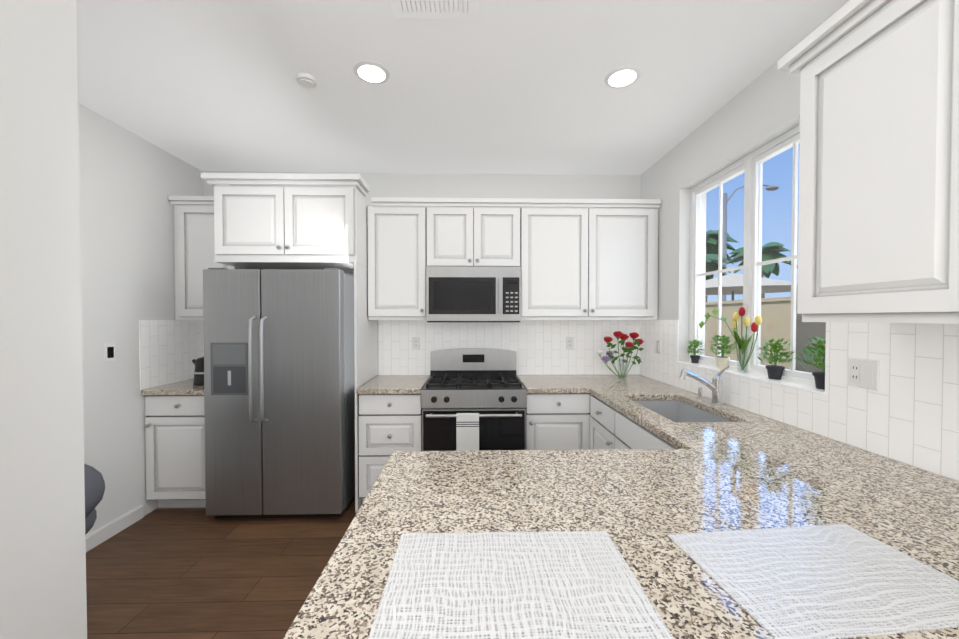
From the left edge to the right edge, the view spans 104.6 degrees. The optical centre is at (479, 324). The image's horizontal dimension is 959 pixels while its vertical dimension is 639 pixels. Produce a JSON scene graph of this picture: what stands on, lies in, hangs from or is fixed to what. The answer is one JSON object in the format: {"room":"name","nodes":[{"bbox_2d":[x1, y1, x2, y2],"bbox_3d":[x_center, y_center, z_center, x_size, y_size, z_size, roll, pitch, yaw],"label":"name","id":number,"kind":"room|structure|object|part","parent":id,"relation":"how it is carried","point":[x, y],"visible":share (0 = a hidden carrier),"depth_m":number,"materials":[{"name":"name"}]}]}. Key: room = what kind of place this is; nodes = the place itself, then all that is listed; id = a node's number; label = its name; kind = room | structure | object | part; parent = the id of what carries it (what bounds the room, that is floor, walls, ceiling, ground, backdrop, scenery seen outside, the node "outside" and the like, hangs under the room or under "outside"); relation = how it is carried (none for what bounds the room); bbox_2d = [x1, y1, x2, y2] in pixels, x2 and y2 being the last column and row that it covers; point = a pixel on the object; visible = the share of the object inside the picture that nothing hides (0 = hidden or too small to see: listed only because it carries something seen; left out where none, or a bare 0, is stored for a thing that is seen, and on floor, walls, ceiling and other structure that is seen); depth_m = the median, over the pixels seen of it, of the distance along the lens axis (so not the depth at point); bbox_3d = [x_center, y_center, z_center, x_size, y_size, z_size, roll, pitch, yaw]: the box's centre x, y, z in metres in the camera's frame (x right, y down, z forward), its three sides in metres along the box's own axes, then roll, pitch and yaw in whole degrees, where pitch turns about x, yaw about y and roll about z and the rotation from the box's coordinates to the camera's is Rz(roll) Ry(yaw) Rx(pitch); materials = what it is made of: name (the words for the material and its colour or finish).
{"room":"kitchen","nodes":[
{"label":"kitchen","id":0,"kind":"room"},
{"bbox_2d":[0,0,86,638],"bbox_3d":[-1.190,0.089,-1.246,0.160,2.730,4.660,0,1,-1],"label":"wall","id":1,"kind":"structure","parent":0,"point":[42,549],"depth_m":0.98,"materials":[{"name":"paint"}]},
{"bbox_2d":[78,103,202,535],"bbox_3d":[-2.468,0.051,1.070,0.150,2.730,4.450,0,1,-1],"label":"wall","id":2,"kind":"structure","parent":0,"point":[130,182],"depth_m":2.51,"materials":[{"name":"paint"}]},
{"bbox_2d":[104,343,114,361],"bbox_3d":[-2.419,0.184,2.429,0.009,0.114,0.070,0,1,-1],"label":"switch","id":3,"kind":"object","parent":2,"relation":"attached to","point":[109,352],"visible":1,"depth_m":2.42,"materials":[{"name":"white plastic"}]},
{"bbox_2d":[85,504,143,551],"bbox_3d":[-2.381,1.373,0.819,0.012,0.095,3.700,0,1,-1],"label":"baseboard","id":4,"kind":"structure","parent":2,"relation":"attached to","point":[95,538],"depth_m":2.44,"materials":[{"name":"white"}]},
{"bbox_2d":[139,320,203,389],"bbox_3d":[-2.434,0.216,2.975,0.006,0.500,0.650,0,1,-1],"label":"backsplash","id":5,"kind":"structure","parent":2,"relation":"attached to","point":[167,348],"depth_m":2.90,"materials":[{"name":"white tile"}]},
{"bbox_2d":[86,497,355,638],"bbox_3d":[-2.046,1.460,-0.098,7.780,0.050,7.250,0,1,-1],"label":"floor","id":6,"kind":"structure","parent":0,"point":[179,573],"depth_m":2.08,"materials":[{"name":"brown wood"}]},
{"bbox_2d":[84,464,104,534],"bbox_3d":[-2.004,1.003,1.572,0.600,0.810,0.600,0,1,-1],"label":"tub chair","id":7,"kind":"object","parent":6,"relation":"on","point":[94,485],"visible":0.19,"depth_m":1.68,"materials":[{"name":"grey fabric"}]},
{"bbox_2d":[144,395,205,508],"bbox_3d":[-2.186,0.946,3.002,0.498,0.880,0.614,0,1,-1],"label":"base cabinet","id":8,"kind":"object","parent":6,"relation":"on","point":[174,426],"depth_m":2.70,"materials":[{"name":"white wood"}]},
{"bbox_2d":[141,379,203,394],"bbox_3d":[-2.183,0.486,2.981,0.493,0.040,0.643,0,1,-1],"label":"countertop","id":9,"kind":"structure","parent":8,"relation":"on","point":[186,387],"depth_m":2.67,"materials":[{"name":"stone"}]},
{"bbox_2d":[192,357,203,385],"bbox_3d":[-2.123,0.352,2.899,0.238,0.228,0.160,0,1,-1],"label":"kettle","id":10,"kind":"object","parent":9,"relation":"on","point":[198,380],"visible":0.31,"depth_m":2.83,"materials":[{"name":"black metal"}]},
{"bbox_2d":[203,268,354,518],"bbox_3d":[-1.450,0.494,2.894,0.940,1.785,0.766,0,1,-1],"label":"fridge","id":11,"kind":"object","parent":6,"relation":"on","point":[279,390],"visible":0.96,"depth_m":2.58,"materials":[{"name":"grey metal"}]},
{"bbox_3d":[-1.664,0.313,2.539,0.389,0.739,0.072,0,1,-1],"label":"panel","id":12,"kind":"part","parent":11,"relation":"part of","materials":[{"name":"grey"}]},
{"bbox_2d":[358,394,363,502],"bbox_3d":[-1.441,0.945,3.019,1.117,0.880,0.614,0,1,-1],"label":"base cabinet","id":13,"kind":"object","parent":6,"relation":"on","point":[361,491],"depth_m":2.73,"materials":[{"name":"white wood"}]},
{"bbox_2d":[357,375,429,393],"bbox_3d":[-0.666,0.485,3.016,0.468,0.040,0.643,0,1,-1],"label":"countertop","id":14,"kind":"structure","parent":13,"relation":"on","point":[381,384],"depth_m":2.83,"materials":[{"name":"stone"}]},
{"bbox_2d":[354,262,377,512],"bbox_3d":[-0.913,0.465,3.028,0.019,1.840,0.618,0,1,-1],"label":"panel","id":15,"kind":"object","parent":6,"relation":"on","point":[366,349],"visible":0.57,"depth_m":2.83,"materials":[{"name":"white wood"}]},
{"bbox_2d":[360,394,421,499],"bbox_3d":[-0.665,0.945,3.037,0.470,0.880,0.614,0,1,-1],"label":"base cabinet","id":16,"kind":"object","parent":6,"relation":"on","point":[389,424],"depth_m":2.73,"materials":[{"name":"white wood"}]},
{"bbox_2d":[421,348,526,450],"bbox_3d":[-0.046,0.802,2.968,0.756,1.168,0.732,0,1,-1],"label":"range","id":17,"kind":"object","parent":6,"relation":"on","point":[473,398],"visible":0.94,"depth_m":2.67,"materials":[{"name":"grey metal"}]},
{"bbox_2d":[456,412,479,450],"bbox_3d":[-0.083,0.791,2.618,0.160,0.321,0.034,0,1,-1],"label":"towel","id":18,"kind":"object","parent":17,"relation":"hanging from","point":[467,424],"depth_m":2.60,"materials":[{"name":"white fabric"}]},
{"bbox_3d":[-0.038,0.892,2.642,0.676,0.754,0.067,0,1,-1],"label":"knob","id":19,"kind":"part","parent":17,"relation":"part of","materials":[{"name":"silver metal"}]},
{"bbox_2d":[526,394,535,449],"bbox_3d":[-0.026,0.945,3.052,0.846,0.880,0.614,0,1,-1],"label":"base cabinet","id":20,"kind":"object","parent":6,"relation":"on","point":[531,398],"depth_m":2.75,"materials":[{"name":"white wood"}]},
{"bbox_2d":[516,375,588,393],"bbox_3d":[0.559,0.485,3.042,0.442,0.040,0.647,0,1,-1],"label":"countertop","id":21,"kind":"structure","parent":20,"relation":"on","point":[534,384],"depth_m":2.87,"materials":[{"name":"stone"}]},
{"bbox_2d":[536,393,589,449],"bbox_3d":[0.900,0.945,3.073,1.129,0.880,0.614,0,1,-1],"label":"base cabinet","id":22,"kind":"object","parent":6,"relation":"on","point":[562,419],"depth_m":2.76,"materials":[{"name":"white wood"}]},
{"bbox_2d":[573,375,958,593],"bbox_3d":[1.160,0.597,1.809,0.667,0.224,3.143,0,1,-1],"label":"countertop","id":23,"kind":"structure","parent":22,"relation":"on","point":[914,511],"depth_m":1.27,"materials":[{"name":"stone"}]},
{"bbox_2d":[597,331,643,378],"bbox_3d":[1.199,0.260,3.136,0.407,0.405,0.135,0,1,-1],"label":"flowers","id":24,"kind":"object","parent":23,"relation":"on","point":[623,338],"visible":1,"depth_m":3.13,"materials":[{"name":"red plant"}]},
{"bbox_2d":[679,365,729,404],"bbox_3d":[1.320,0.356,2.267,0.265,0.240,0.247,0,1,-1],"label":"faucet","id":25,"kind":"object","parent":23,"relation":"on","point":[715,386],"visible":1,"depth_m":2.19,"materials":[{"name":"silver metal"}]},
{"bbox_2d":[590,394,608,449],"bbox_3d":[1.146,0.954,2.495,0.664,0.880,0.594,0,1,-1],"label":"base cabinet","id":26,"kind":"object","parent":6,"relation":"on","point":[597,407],"depth_m":2.55,"materials":[{"name":"white wood"}]},
{"bbox_2d":[606,406,676,448],"bbox_3d":[1.159,0.963,1.912,0.664,0.880,0.816,0,1,-1],"label":"base cabinet","id":27,"kind":"object","parent":6,"relation":"on","point":[611,427],"depth_m":2.08,"materials":[{"name":"white wood"}]},
{"bbox_2d":[283,443,958,638],"bbox_3d":[0.254,0.520,0.835,1.152,0.040,1.239,0,1,-1],"label":"countertop","id":28,"kind":"structure","parent":27,"relation":"on","point":[725,467],"depth_m":0.97,"materials":[{"name":"stone"}]},
{"bbox_2d":[368,531,673,638],"bbox_3d":[0.063,0.500,0.732,0.488,0.002,0.307,0,1,-1],"label":"placemat","id":29,"kind":"object","parent":28,"relation":"on","point":[529,580],"visible":1,"depth_m":0.70,"materials":[{"name":"white fabric"}]},
{"bbox_2d":[668,524,958,638],"bbox_3d":[0.692,0.500,0.752,0.470,0.002,0.294,0,1,-6],"label":"placemat","id":30,"kind":"object","parent":28,"relation":"on","point":[935,584],"visible":1,"depth_m":0.72,"materials":[{"name":"white fabric"}]},
{"bbox_2d":[203,171,640,375],"bbox_3d":[-2.126,0.014,3.379,7.780,2.730,0.150,0,1,-1],"label":"wall","id":31,"kind":"structure","parent":0,"point":[443,185],"depth_m":3.33,"materials":[{"name":"paint"}]},
{"bbox_2d":[169,200,243,319],"bbox_3d":[-2.189,-0.492,3.114,0.498,0.911,0.355,0,1,-1],"label":"upper cabinet","id":32,"kind":"object","parent":31,"relation":"attached to","point":[190,221],"depth_m":2.94,"materials":[{"name":"white wood"}]},
{"bbox_2d":[208,180,371,272],"bbox_3d":[-1.412,-0.730,2.986,1.020,0.550,0.640,0,1,-1],"label":"upper cabinet","id":33,"kind":"object","parent":31,"relation":"attached to","point":[250,227],"depth_m":2.67,"materials":[{"name":"white wood"}]},
{"bbox_2d":[368,204,435,319],"bbox_3d":[-0.637,-0.492,3.147,0.533,0.911,0.349,0,1,-1],"label":"upper cabinet","id":34,"kind":"object","parent":31,"relation":"attached to","point":[401,240],"depth_m":2.97,"materials":[{"name":"white wood"}]},
{"bbox_2d":[412,337,419,349],"bbox_3d":[-0.572,0.173,3.331,0.070,0.114,0.008,0,1,-1],"label":"electrical outlet","id":35,"kind":"object","parent":31,"relation":"attached to","point":[415,343],"visible":1,"depth_m":3.33,"materials":[{"name":"white plastic"}]},
{"bbox_2d":[436,204,523,267],"bbox_3d":[-0.052,-0.707,3.157,0.760,0.482,0.349,0,1,-1],"label":"upper cabinet","id":36,"kind":"object","parent":31,"relation":"attached to","point":[467,235],"depth_m":2.99,"materials":[{"name":"white wood"}]},
{"bbox_2d":[426,266,520,321],"bbox_3d":[-0.050,-0.238,3.128,0.750,0.443,0.422,0,1,-1],"label":"microwave","id":37,"kind":"object","parent":36,"relation":"attached to","point":[473,294],"visible":1,"depth_m":2.94,"materials":[{"name":"grey metal"}]},
{"bbox_2d":[378,320,638,374],"bbox_3d":[0.273,0.209,3.359,2.363,0.500,0.006,0,1,-1],"label":"backsplash","id":38,"kind":"structure","parent":31,"relation":"attached to","point":[539,346],"depth_m":3.36,"materials":[{"name":"white tile"}]},
{"bbox_2d":[566,337,573,348],"bbox_3d":[0.821,0.172,3.363,0.070,0.114,0.008,0,1,-1],"label":"electrical outlet","id":39,"kind":"object","parent":31,"relation":"attached to","point":[569,342],"visible":1,"depth_m":3.36,"materials":[{"name":"white plastic"}]},
{"bbox_2d":[521,204,659,319],"bbox_3d":[0.864,-0.493,3.182,1.194,0.911,0.349,0,1,-1],"label":"upper cabinet","id":40,"kind":"object","parent":31,"relation":"attached to","point":[601,262],"depth_m":3.01,"materials":[{"name":"white wood"}]},
{"bbox_2d":[76,0,848,174],"bbox_3d":[-2.046,-1.334,-0.143,7.780,0.080,7.250,0,1,-1],"label":"ceiling","id":41,"kind":"structure","parent":0,"point":[508,87],"depth_m":2.01,"materials":[{"name":"paint"}]},
{"bbox_2d":[297,73,316,87],"bbox_3d":[-0.935,-1.314,2.008,0.100,0.030,0.100,0,1,-1],"label":"smoke detector","id":42,"kind":"object","parent":41,"relation":"attached to","point":[306,80],"visible":0.98,"depth_m":1.99,"materials":[{"name":"white plastic"}]},
{"bbox_2d":[353,61,389,83],"bbox_3d":[-0.569,-1.324,1.957,0.184,0.008,0.184,0,1,-1],"label":"recessed light","id":43,"kind":"object","parent":41,"relation":"in","point":[372,72],"visible":1,"depth_m":1.95,"materials":[{"name":"white"}]},
{"bbox_2d":[390,0,478,19],"bbox_3d":[-0.181,-1.314,1.416,0.360,0.010,0.360,0,1,-1],"label":"ceiling vent","id":44,"kind":"object","parent":41,"relation":"in","point":[442,9],"visible":1,"depth_m":1.54,"materials":[{"name":"white"}]},
{"bbox_2d":[604,66,640,87],"bbox_3d":[0.768,-1.324,1.995,0.184,0.008,0.184,0,1,-1],"label":"recessed light","id":45,"kind":"object","parent":41,"relation":"in","point":[622,76],"visible":1,"depth_m":1.99,"materials":[{"name":"white"}]},
{"bbox_2d":[641,0,958,481],"bbox_3d":[1.646,0.071,-0.135,0.200,2.730,7.050,0,1,-1],"label":"wall","id":46,"kind":"structure","parent":0,"point":[761,110],"depth_m":2.58,"materials":[{"name":"paint"}]},
{"bbox_2d":[656,340,660,353],"bbox_3d":[1.462,0.185,3.039,0.009,0.114,0.070,0,1,-1],"label":"light switch","id":47,"kind":"object","parent":46,"relation":"attached to","point":[658,346],"visible":1,"depth_m":3.02,"materials":[{"name":"white plastic"}]},
{"bbox_2d":[677,361,824,394],"bbox_3d":[1.526,0.292,2.187,0.092,0.012,1.150,0,1,-1],"label":"window sill","id":48,"kind":"structure","parent":46,"relation":"attached to","point":[804,387],"depth_m":1.98,"materials":[{"name":"white wood"}]},
{"bbox_2d":[686,340,704,362],"bbox_3d":[1.549,0.192,2.662,0.138,0.172,0.136,0,1,-1],"label":"potted plant","id":49,"kind":"object","parent":48,"relation":"on","point":[694,358],"visible":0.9,"depth_m":2.65,"materials":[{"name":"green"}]},
{"bbox_2d":[708,335,736,368],"bbox_3d":[1.551,0.172,2.366,0.174,0.221,0.175,0,1,-1],"label":"potted plant","id":50,"kind":"object","parent":48,"relation":"on","point":[722,361],"visible":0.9,"depth_m":2.35,"materials":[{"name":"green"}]},
{"bbox_2d":[699,307,761,372],"bbox_3d":[1.551,0.089,2.331,0.066,0.389,0.568,0,1,-1],"label":"tulip","id":51,"kind":"object","parent":48,"relation":"on","point":[742,343],"visible":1,"depth_m":2.20,"materials":[{"name":"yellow plant"}]},
{"bbox_2d":[757,338,795,379],"bbox_3d":[1.566,0.179,1.958,0.162,0.220,0.172,0,1,-1],"label":"potted plant","id":52,"kind":"object","parent":48,"relation":"on","point":[774,371],"visible":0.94,"depth_m":1.94,"materials":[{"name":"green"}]},
{"bbox_2d":[796,336,825,389],"bbox_3d":[1.567,0.173,1.683,0.207,0.241,0.210,0,1,-1],"label":"potted plant","id":53,"kind":"object","parent":48,"relation":"on","point":[819,377],"visible":0.58,"depth_m":1.69,"materials":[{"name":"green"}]},
{"bbox_2d":[689,124,825,386],"bbox_3d":[1.600,-0.347,2.178,0.065,1.290,1.150,0,1,-1],"label":"window","id":54,"kind":"structure","parent":46,"relation":"in","point":[750,165],"depth_m":2.15,"materials":[{"name":"white plastic"}]},
{"bbox_2d":[639,320,958,480],"bbox_3d":[1.498,0.235,1.790,0.006,0.500,3.200,0,1,-1],"label":"backsplash","id":55,"kind":"structure","parent":46,"relation":"attached to","point":[907,412],"depth_m":1.41,"materials":[{"name":"white tile"}]},
{"bbox_2d":[847,357,879,390],"bbox_3d":[1.498,0.192,1.453,0.009,0.114,0.116,0,1,-1],"label":"electrical outlet","id":56,"kind":"object","parent":46,"relation":"attached to","point":[862,373],"visible":1,"depth_m":1.44,"materials":[{"name":"white plastic"}]},
{"bbox_2d":[792,0,939,322],"bbox_3d":[1.335,-0.459,1.075,0.349,0.911,0.550,0,1,-1],"label":"upper cabinet","id":57,"kind":"object","parent":46,"relation":"attached to","point":[878,232],"depth_m":1.10,"materials":[{"name":"white wood"}]},
{"bbox_2d":[936,0,958,323],"bbox_3d":[1.346,-0.451,0.614,0.349,0.911,0.608,0,1,-1],"label":"upper cabinet","id":58,"kind":"object","parent":46,"relation":"attached to","point":[947,176],"depth_m":0.93,"materials":[{"name":"white wood"}]},
{"label":"outside","id":59,"kind":"structure","parent":0,"visible":0},
{"bbox_3d":[30.281,1.022,27.624,58.310,0.050,66.000,0,1,-1],"label":"ground","id":60,"kind":"structure","parent":59,"visible":0},
{"bbox_2d":[706,254,730,279],"bbox_3d":[8.347,-0.735,14.153,2.068,3.897,2.192,0,1,-1],"label":"palm tree","id":61,"kind":"object","parent":60,"relation":"on","point":[710,261],"depth_m":13.86,"materials":[{"name":"green plant"}]},
{"bbox_2d":[705,230,738,301],"bbox_3d":[18.222,-3.264,30.364,5.007,8.433,4.773,0,1,-1],"label":"palm tree","id":62,"kind":"object","parent":60,"relation":"on","point":[712,243],"depth_m":29.36,"materials":[{"name":"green plant"}]},
{"bbox_2d":[722,184,778,300],"bbox_3d":[14.722,-3.288,20.194,3.062,8.789,0.440,0,1,-1],"label":"pole","id":63,"kind":"object","parent":60,"relation":"on","point":[724,229],"depth_m":20.06,"materials":[{"name":"grey metal"}]},
{"bbox_2d":[705,273,797,300],"bbox_3d":[5.479,0.104,8.032,2.900,2.400,2.900,0,1,-1],"label":"umbrella","id":64,"kind":"object","parent":60,"relation":"on","point":[734,287],"depth_m":7.34,"materials":[{"name":"grey fabric"}]},
{"bbox_2d":[727,242,797,298],"bbox_3d":[11.007,-0.968,14.674,2.394,4.345,2.306,0,1,-1],"label":"palm tree","id":65,"kind":"object","parent":60,"relation":"on","point":[766,269],"depth_m":14.22,"materials":[{"name":"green plant"}]},
{"bbox_2d":[705,285,825,372],"bbox_3d":[3.018,0.482,3.479,0.970,1.810,11.000,0,1,-1],"label":"fence","id":66,"kind":"object","parent":60,"relation":"on","point":[765,323],"depth_m":4.12,"materials":[{"name":"beige"}]}
]}

